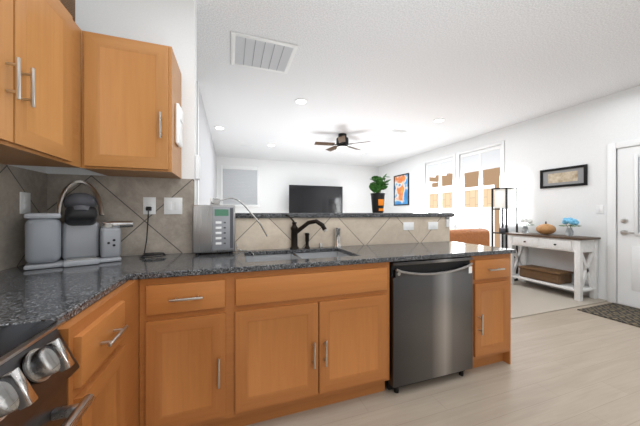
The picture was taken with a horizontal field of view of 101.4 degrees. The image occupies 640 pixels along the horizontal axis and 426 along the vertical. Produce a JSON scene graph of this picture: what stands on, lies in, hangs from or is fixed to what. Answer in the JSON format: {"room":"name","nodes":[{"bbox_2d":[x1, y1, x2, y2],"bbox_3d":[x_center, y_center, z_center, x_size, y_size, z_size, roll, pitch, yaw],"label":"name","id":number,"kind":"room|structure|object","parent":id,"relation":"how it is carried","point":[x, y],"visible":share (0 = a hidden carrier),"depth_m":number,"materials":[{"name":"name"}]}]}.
{"room":"kitchen","nodes":[
{"label":"kitchen","id":0,"kind":"room"},
{"bbox_2d":[9,165,45,172],"bbox_3d":[-1.011,-0.200,-0.598,0.120,2.800,4.920,0,0,-19],"label":"wall","id":1,"kind":"structure","parent":0,"point":[42,169],"depth_m":1.54,"materials":[{"name":"paint"}]},
{"bbox_2d":[0,164,46,270],"bbox_3d":[-1.252,0.021,0.308,0.009,0.531,2.790,0,0,-19],"label":"backsplash","id":2,"kind":"structure","parent":1,"relation":"attached to","point":[15,182],"depth_m":1.39,"materials":[{"name":"tile"}]},
{"bbox_2d":[20,192,30,213],"bbox_3d":[-1.631,-0.055,1.452,0.009,0.118,0.075,0,0,-19],"label":"electrical outlet","id":3,"kind":"object","parent":2,"relation":"attached to","point":[25,202],"visible":0.94,"depth_m":1.45,"materials":[{"name":"white plastic"}]},
{"bbox_2d":[0,0,81,167],"bbox_3d":[-1.279,-0.620,0.964,0.378,0.750,0.890,0,0,-19],"label":"upper cabinet","id":4,"kind":"object","parent":1,"relation":"attached to","point":[40,82],"visible":1,"depth_m":1.11,"materials":[{"name":"brown wood"}]},
{"bbox_2d":[60,0,74,21],"bbox_3d":[-1.363,-1.131,1.205,0.255,0.271,0.320,0,0,-19],"label":"basket","id":5,"kind":"object","parent":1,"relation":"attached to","point":[69,5],"visible":0.24,"depth_m":1.34,"materials":[{"name":"wicker"}]},
{"bbox_2d":[46,0,196,255],"bbox_3d":[-1.330,-0.200,1.829,0.840,2.800,0.120,0,0,-19],"label":"wall","id":6,"kind":"structure","parent":0,"point":[172,24],"depth_m":1.84,"materials":[{"name":"paint"}]},
{"bbox_2d":[47,174,194,256],"bbox_3d":[-1.305,0.021,1.769,0.831,0.531,0.010,0,0,-19],"label":"backsplash","id":7,"kind":"structure","parent":6,"relation":"attached to","point":[121,197],"depth_m":1.79,"materials":[{"name":"tile"}]},
{"bbox_2d":[143,197,155,213],"bbox_3d":[-1.170,-0.050,1.791,0.075,0.118,0.035,0,0,-19],"label":"electrical outlet","id":8,"kind":"object","parent":7,"relation":"attached to","point":[149,204],"visible":1,"depth_m":1.80,"materials":[{"name":"white plastic"}]},
{"bbox_2d":[140,211,165,257],"bbox_3d":[-1.085,0.128,1.721,0.150,0.308,0.178,0,0,-19],"label":"cord","id":9,"kind":"object","parent":8,"relation":"attached to","point":[152,254],"visible":1,"depth_m":1.72,"materials":[{"name":"black plastic"}]},
{"bbox_2d":[164,197,181,213],"bbox_3d":[-1.036,-0.050,1.850,0.115,0.118,0.009,0,0,-19],"label":"light switch","id":10,"kind":"object","parent":7,"relation":"attached to","point":[172,205],"visible":1,"depth_m":1.85,"materials":[{"name":"white plastic"}]},
{"bbox_2d":[82,31,180,178],"bbox_3d":[-1.137,-0.620,1.626,0.434,0.750,0.388,0,0,-19],"label":"upper cabinet","id":11,"kind":"object","parent":6,"relation":"attached to","point":[131,93],"visible":1,"depth_m":1.49,"materials":[{"name":"brown wood"}]},
{"bbox_2d":[175,103,182,147],"bbox_3d":[-0.922,-0.570,1.720,0.032,0.260,0.130,0,0,-19],"label":"intercom","id":12,"kind":"object","parent":11,"relation":"attached to","point":[178,123],"visible":1,"depth_m":1.66,"materials":[{"name":"white plastic"}]},
{"bbox_2d":[195,155,199,179],"bbox_3d":[-0.918,-0.340,1.969,0.030,0.180,0.080,0,0,-19],"label":"thermostat","id":13,"kind":"object","parent":6,"relation":"attached to","point":[197,167],"visible":0.98,"depth_m":1.93,"materials":[{"name":"white plastic"}]},
{"bbox_2d":[197,82,198,204],"bbox_3d":[-2.507,-0.200,2.897,2.120,2.800,0.100,0,0,-19],"label":"wall","id":14,"kind":"structure","parent":0,"point":[197,137],"depth_m":3.18,"materials":[{"name":"paint"}]},
{"bbox_2d":[199,88,216,204],"bbox_3d":[-2.286,-0.200,5.380,0.100,2.800,4.460,0,0,-19],"label":"wall","id":15,"kind":"structure","parent":0,"point":[208,175],"depth_m":4.16,"materials":[{"name":"paint"}]},
{"bbox_2d":[217,157,377,212],"bbox_3d":[-0.466,-0.200,8.303,5.430,2.800,0.100,0,0,-19],"label":"wall","id":16,"kind":"structure","parent":0,"point":[277,178],"depth_m":8.18,"materials":[{"name":"paint"}]},
{"bbox_2d":[220,165,259,206],"bbox_3d":[-2.313,-0.770,7.603,1.120,1.180,0.035,0,0,-19],"label":"window blinds","id":17,"kind":"object","parent":16,"relation":"attached to","point":[235,181],"visible":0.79,"depth_m":7.60,"materials":[{"name":"white plastic"}]},
{"bbox_2d":[196,0,639,166],"bbox_3d":[0.313,-1.650,2.959,7.700,0.100,11.000,0,0,-19],"label":"ceiling","id":18,"kind":"structure","parent":0,"point":[375,72],"depth_m":2.94,"materials":[{"name":"white paint"}]},
{"bbox_2d":[214,126,224,129],"bbox_3d":[-1.881,-1.592,4.905,0.190,0.012,0.190,0,0,-19],"label":"recessed light","id":19,"kind":"object","parent":18,"relation":"in","point":[219,127],"visible":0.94,"depth_m":4.87,"materials":[{"name":"white plastic"}]},
{"bbox_2d":[231,31,297,73],"bbox_3d":[-0.580,-1.593,2.650,0.610,0.014,0.530,0,0,-19],"label":"ceiling vent","id":20,"kind":"object","parent":18,"relation":"in","point":[255,52],"visible":1,"depth_m":2.61,"materials":[{"name":"white metal"}]},
{"bbox_2d":[294,98,307,103],"bbox_3d":[-0.271,-1.592,3.743,0.190,0.012,0.190,0,0,-19],"label":"recessed light","id":21,"kind":"object","parent":18,"relation":"in","point":[301,101],"visible":1,"depth_m":3.73,"materials":[{"name":"white plastic"}]},
{"bbox_2d":[314,133,370,151],"bbox_3d":[0.431,-1.436,5.339,1.103,0.328,1.113,0,0,-19],"label":"ceiling fan","id":22,"kind":"object","parent":18,"relation":"hanging from","point":[342,141],"visible":1,"depth_m":5.25,"materials":[{"name":"black metal"}]},
{"bbox_2d":[390,130,406,132],"bbox_3d":[1.533,-1.594,5.117,0.300,0.012,0.120,0,0,-19],"label":"recessed light","id":23,"kind":"object","parent":18,"relation":"in","point":[399,131],"visible":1,"depth_m":5.11,"materials":[{"name":"white plastic"}]},
{"bbox_2d":[433,118,444,121],"bbox_3d":[2.046,-1.592,4.510,0.190,0.012,0.190,0,0,-19],"label":"recessed light","id":24,"kind":"object","parent":18,"relation":"in","point":[439,120],"visible":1,"depth_m":4.49,"materials":[{"name":"white plastic"}]},
{"bbox_2d":[246,302,639,425],"bbox_3d":[1.279,1.225,0.121,7.500,0.050,4.805,0,0,-19],"label":"floor","id":25,"kind":"structure","parent":0,"point":[571,367],"depth_m":1.77,"materials":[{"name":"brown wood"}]},
{"bbox_2d":[0,319,94,425],"bbox_3d":[-0.839,0.741,0.254,0.735,0.919,0.762,0,0,-19],"label":"range","id":26,"kind":"object","parent":25,"relation":"on","point":[39,366],"visible":1,"depth_m":0.59,"materials":[{"name":"grey metal"}]},
{"bbox_2d":[57,288,132,425],"bbox_3d":[-1.050,0.758,0.777,0.688,0.884,0.347,0,0,-19],"label":"base cabinet","id":27,"kind":"object","parent":25,"relation":"on","point":[100,337],"depth_m":0.89,"materials":[{"name":"brown wood"}]},
{"bbox_2d":[0,269,135,325],"bbox_3d":[-1.104,0.301,0.865,0.644,0.030,0.550,0,0,-19],"label":"countertop","id":28,"kind":"structure","parent":27,"relation":"on","point":[46,294],"depth_m":0.93,"materials":[{"name":"grey stone"}]},
{"bbox_2d":[118,280,138,425],"bbox_3d":[-1.243,0.758,1.344,0.688,0.884,0.851,0,0,-19],"label":"base cabinet","id":29,"kind":"object","parent":25,"relation":"on","point":[134,284],"depth_m":1.22,"materials":[{"name":"brown wood"}]},
{"bbox_2d":[139,273,234,425],"bbox_3d":[-0.772,0.758,1.616,0.416,0.884,0.638,0,0,-19],"label":"base cabinet","id":30,"kind":"object","parent":25,"relation":"on","point":[187,323],"depth_m":1.32,"materials":[{"name":"brown wood"}]},
{"bbox_2d":[235,254,388,425],"bbox_3d":[-0.108,0.758,1.842,0.987,0.884,0.638,0,0,-19],"label":"base cabinet","id":31,"kind":"object","parent":25,"relation":"on","point":[238,349],"depth_m":1.53,"materials":[{"name":"brown wood"}]},
{"bbox_2d":[0,241,515,279],"bbox_3d":[-0.082,0.301,1.841,3.209,0.030,0.639,0,0,-19],"label":"countertop","id":32,"kind":"structure","parent":31,"relation":"on","point":[176,264],"depth_m":1.61,"materials":[{"name":"grey stone"}]},
{"bbox_2d":[23,180,132,269],"bbox_3d":[-1.369,0.044,1.522,0.455,0.481,0.276,0,0,-44],"label":"coffee maker","id":33,"kind":"object","parent":32,"relation":"on","point":[79,236],"visible":1,"depth_m":1.45,"materials":[{"name":"grey plastic"}]},
{"bbox_2d":[192,197,267,254],"bbox_3d":[-0.636,0.086,1.892,0.505,0.397,0.132,0,0,-19],"label":"water ionizer","id":34,"kind":"object","parent":32,"relation":"on","point":[213,226],"visible":1,"depth_m":1.80,"materials":[{"name":"silver metal"}]},
{"bbox_2d":[236,243,254,255],"bbox_3d":[-0.551,0.270,1.923,0.132,0.090,0.092,0,0,-19],"label":"hose","id":35,"kind":"object","parent":34,"relation":"attached to","point":[244,250],"visible":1,"depth_m":1.94,"materials":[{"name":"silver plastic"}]},
{"bbox_2d":[245,251,348,261],"bbox_3d":[-0.142,0.420,1.845,0.804,0.207,0.479,0,0,-19],"label":"undermount sink","id":36,"kind":"object","parent":32,"relation":"in","point":[257,258],"visible":0.1,"depth_m":2.03,"materials":[{"name":"silver metal"}]},
{"bbox_2d":[285,214,326,248],"bbox_3d":[-0.114,0.146,2.050,0.301,0.279,0.207,0,0,-19],"label":"bronze faucet","id":37,"kind":"object","parent":32,"relation":"on","point":[295,230],"visible":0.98,"depth_m":2.06,"materials":[{"name":"black metal"}]},
{"bbox_2d":[304,233,309,248],"bbox_3d":[-0.104,0.223,2.120,0.044,0.127,0.044,0,0,-19],"label":"faucet side spray","id":38,"kind":"object","parent":32,"relation":"on","point":[307,240],"visible":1,"depth_m":2.11,"materials":[{"name":"black metal"}]},
{"bbox_2d":[334,227,340,246],"bbox_3d":[0.150,0.203,2.211,0.056,0.165,0.055,0,0,-19],"label":"soap dispenser","id":39,"kind":"object","parent":32,"relation":"on","point":[337,236],"visible":0.96,"depth_m":2.19,"materials":[{"name":"white metal"}]},
{"bbox_2d":[387,256,472,392],"bbox_3d":[0.696,0.760,2.094,0.684,0.880,0.644,0,0,-19],"label":"stainless steel dishwasher","id":40,"kind":"object","parent":25,"relation":"on","point":[430,319],"visible":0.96,"depth_m":1.79,"materials":[{"name":"grey metal"}]},
{"bbox_2d":[469,254,510,367],"bbox_3d":[1.218,0.758,2.294,0.420,0.884,0.638,0,0,-19],"label":"base cabinet","id":41,"kind":"object","parent":25,"relation":"on","point":[491,273],"depth_m":2.00,"materials":[{"name":"brown wood"}]},
{"bbox_2d":[577,303,639,326],"bbox_3d":[3.673,1.194,2.941,0.750,0.011,0.880,0,0,-19],"label":"doormat","id":42,"kind":"object","parent":25,"relation":"on","point":[629,315],"visible":0.96,"depth_m":3.13,"materials":[{"name":"grey fabric"}]},
{"bbox_2d":[378,85,639,308],"bbox_3d":[3.800,-0.200,4.072,0.120,2.800,10.660,0,0,-19],"label":"wall","id":43,"kind":"structure","parent":0,"point":[583,133],"depth_m":4.10,"materials":[{"name":"paint"}]},
{"bbox_2d":[394,173,408,205],"bbox_3d":[2.433,-0.690,7.853,0.029,0.920,0.720,0,0,-19],"label":"framed art","id":44,"kind":"object","parent":43,"relation":"attached to","point":[401,189],"visible":1,"depth_m":7.84,"materials":[{"name":"paper"}]},
{"bbox_2d":[424,154,455,228],"bbox_3d":[2.949,-0.260,6.465,0.110,2.190,1.030,0,0,-19],"label":"window","id":45,"kind":"structure","parent":43,"relation":"in","point":[447,165],"depth_m":6.45,"materials":[{"name":"white"}]},
{"bbox_2d":[457,141,504,247],"bbox_3d":[3.307,-0.260,5.414,0.110,2.190,1.070,0,0,-19],"label":"window","id":46,"kind":"structure","parent":43,"relation":"in","point":[480,160],"depth_m":5.40,"materials":[{"name":"white"}]},
{"bbox_2d":[514,278,598,297],"bbox_3d":[2.947,1.155,6.369,0.015,0.090,5.760,0,0,-19],"label":"baseboard","id":47,"kind":"structure","parent":43,"relation":"attached to","point":[586,293],"depth_m":4.06,"materials":[{"name":"white"}]},
{"bbox_2d":[540,164,587,188],"bbox_3d":[3.732,-0.550,4.038,0.029,0.300,0.600,0,0,-19],"label":"picture frame","id":48,"kind":"object","parent":43,"relation":"attached to","point":[577,175],"visible":0.94,"depth_m":4.00,"materials":[{"name":"black wood"}]},
{"bbox_2d":[596,205,602,213],"bbox_3d":[3.879,-0.050,3.634,0.014,0.120,0.075,0,0,-19],"label":"light switch","id":49,"kind":"object","parent":43,"relation":"attached to","point":[599,209],"visible":1,"depth_m":3.63,"materials":[{"name":"white plastic"}]},
{"bbox_2d":[607,138,639,307],"bbox_3d":[4.054,0.133,3.018,0.076,2.135,1.110,0,0,-19],"label":"entry door","id":50,"kind":"structure","parent":43,"relation":"in","point":[629,226],"depth_m":3.40,"materials":[{"name":"white"}]},
{"bbox_2d":[511,280,606,318],"bbox_3d":[-0.461,1.219,5.233,7.500,0.062,5.995,0,0,-19],"label":"floor","id":51,"kind":"structure","parent":0,"point":[529,299],"depth_m":3.56,"materials":[{"name":"beige carpet"}]},
{"bbox_2d":[450,229,489,245],"bbox_3d":[1.528,0.719,4.201,2.100,0.938,0.970,0,0,-19],"label":"leather sofa","id":52,"kind":"object","parent":51,"relation":"on","point":[477,236],"visible":0.12,"depth_m":3.96,"materials":[{"name":"brown leather"}]},
{"bbox_2d":[491,187,517,280],"bbox_3d":[3.311,0.372,4.703,0.280,1.643,0.280,0,0,-19],"label":"light","id":53,"kind":"object","parent":51,"relation":"on","point":[504,198],"visible":0.77,"depth_m":4.62,"materials":[{"name":"black metal"}]},
{"bbox_2d":[505,232,600,300],"bbox_3d":[3.506,0.761,4.030,0.424,0.853,1.030,0,0,-19],"label":"console table","id":54,"kind":"object","parent":51,"relation":"on","point":[578,246],"visible":0.9,"depth_m":3.67,"materials":[{"name":"white wood"}]},
{"bbox_2d":[517,218,532,232],"bbox_3d":[3.405,0.206,4.357,0.233,0.257,0.225,0,0,-19],"label":"flowers","id":55,"kind":"object","parent":54,"relation":"on","point":[525,227],"visible":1,"depth_m":4.32,"materials":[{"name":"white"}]},
{"bbox_2d":[518,265,572,284],"bbox_3d":[3.500,0.952,4.086,0.320,0.174,0.580,0,0,-19],"label":"wicker basket","id":56,"kind":"object","parent":54,"relation":"on","point":[550,275],"visible":0.98,"depth_m":3.95,"materials":[{"name":"brown wicker"}]},
{"bbox_2d":[536,221,555,233],"bbox_3d":[3.506,0.232,4.067,0.246,0.204,0.246,0,0,-19],"label":"pumpkin","id":57,"kind":"object","parent":54,"relation":"on","point":[545,228],"visible":1,"depth_m":4.00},
{"bbox_2d":[559,217,579,235],"bbox_3d":[3.599,0.198,3.789,0.242,0.271,0.235,0,0,-19],"label":"flowers","id":58,"kind":"object","parent":54,"relation":"on","point":[572,222],"visible":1,"depth_m":3.75,"materials":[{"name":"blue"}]},
{"bbox_3d":[-0.120,0.874,7.987,1.800,0.628,0.480,0,0,-19],"label":"media console","id":59,"kind":"object","parent":51,"relation":"on","visible":0},
{"bbox_2d":[289,185,342,212],"bbox_3d":[-0.104,-0.134,7.940,1.700,1.383,0.260,0,0,-19],"label":"screen","id":60,"kind":"object","parent":59,"relation":"on","point":[313,199],"visible":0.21,"depth_m":7.90,"materials":[{"name":"black plastic"}]},
{"bbox_3d":[0.180,0.620,2.343,2.350,1.160,0.120,0,0,-19],"label":"wall","id":61,"kind":"structure","parent":0,"visible":0},
{"bbox_2d":[235,217,449,250],"bbox_3d":[0.201,0.163,2.281,2.350,0.246,0.010,0,0,-19],"label":"backsplash","id":62,"kind":"structure","parent":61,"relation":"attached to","point":[250,234],"depth_m":2.27,"materials":[{"name":"tile"}]},
{"bbox_2d":[403,222,413,229],"bbox_3d":[0.843,0.125,2.490,0.118,0.075,0.009,0,0,-19],"label":"outlet","id":63,"kind":"object","parent":62,"relation":"attached to","point":[408,225],"visible":1,"depth_m":2.49,"materials":[{"name":"white plastic"}]},
{"bbox_2d":[428,222,437,229],"bbox_3d":[1.117,0.125,2.583,0.118,0.075,0.009,0,0,-19],"label":"outlet","id":64,"kind":"object","parent":62,"relation":"attached to","point":[432,225],"visible":1,"depth_m":2.58,"materials":[{"name":"white plastic"}]},
{"bbox_2d":[235,213,454,217],"bbox_3d":[0.170,0.020,2.451,2.398,0.040,0.390,0,0,-19],"label":"bar","id":65,"kind":"object","parent":61,"relation":"on","point":[304,215],"visible":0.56,"depth_m":2.24,"materials":[{"name":"grey stone"}]},
{"bbox_2d":[369,174,390,212],"bbox_3d":[0.568,-0.191,2.553,0.194,0.380,0.223,0,0,-19],"label":"potted plant","id":66,"kind":"object","parent":65,"relation":"on","point":[377,185],"visible":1,"depth_m":2.51,"materials":[{"name":"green plant"}]},
{"bbox_2d":[446,217,448,226],"bbox_3d":[1.280,0.090,2.632,0.030,0.099,0.019,0,0,-19],"label":"corbel","id":67,"kind":"object","parent":61,"relation":"attached to","point":[447,221],"visible":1,"depth_m":2.62,"materials":[{"name":"white"}]},
{"label":"outside","id":68,"kind":"structure","parent":0,"visible":0},
{"bbox_2d":[429,174,494,246],"bbox_3d":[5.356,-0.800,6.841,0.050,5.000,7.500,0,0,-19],"label":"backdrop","id":69,"kind":"structure","parent":68,"point":[471,207],"depth_m":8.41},
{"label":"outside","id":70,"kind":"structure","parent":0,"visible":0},
{"bbox_2d":[429,167,499,246],"bbox_3d":[4.387,0.290,6.353,1.900,2.620,3.600,0,0,-19],"label":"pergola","id":71,"kind":"object","parent":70,"point":[490,177],"visible":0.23,"depth_m":6.96,"materials":[{"name":"brown wood"}]}
]}

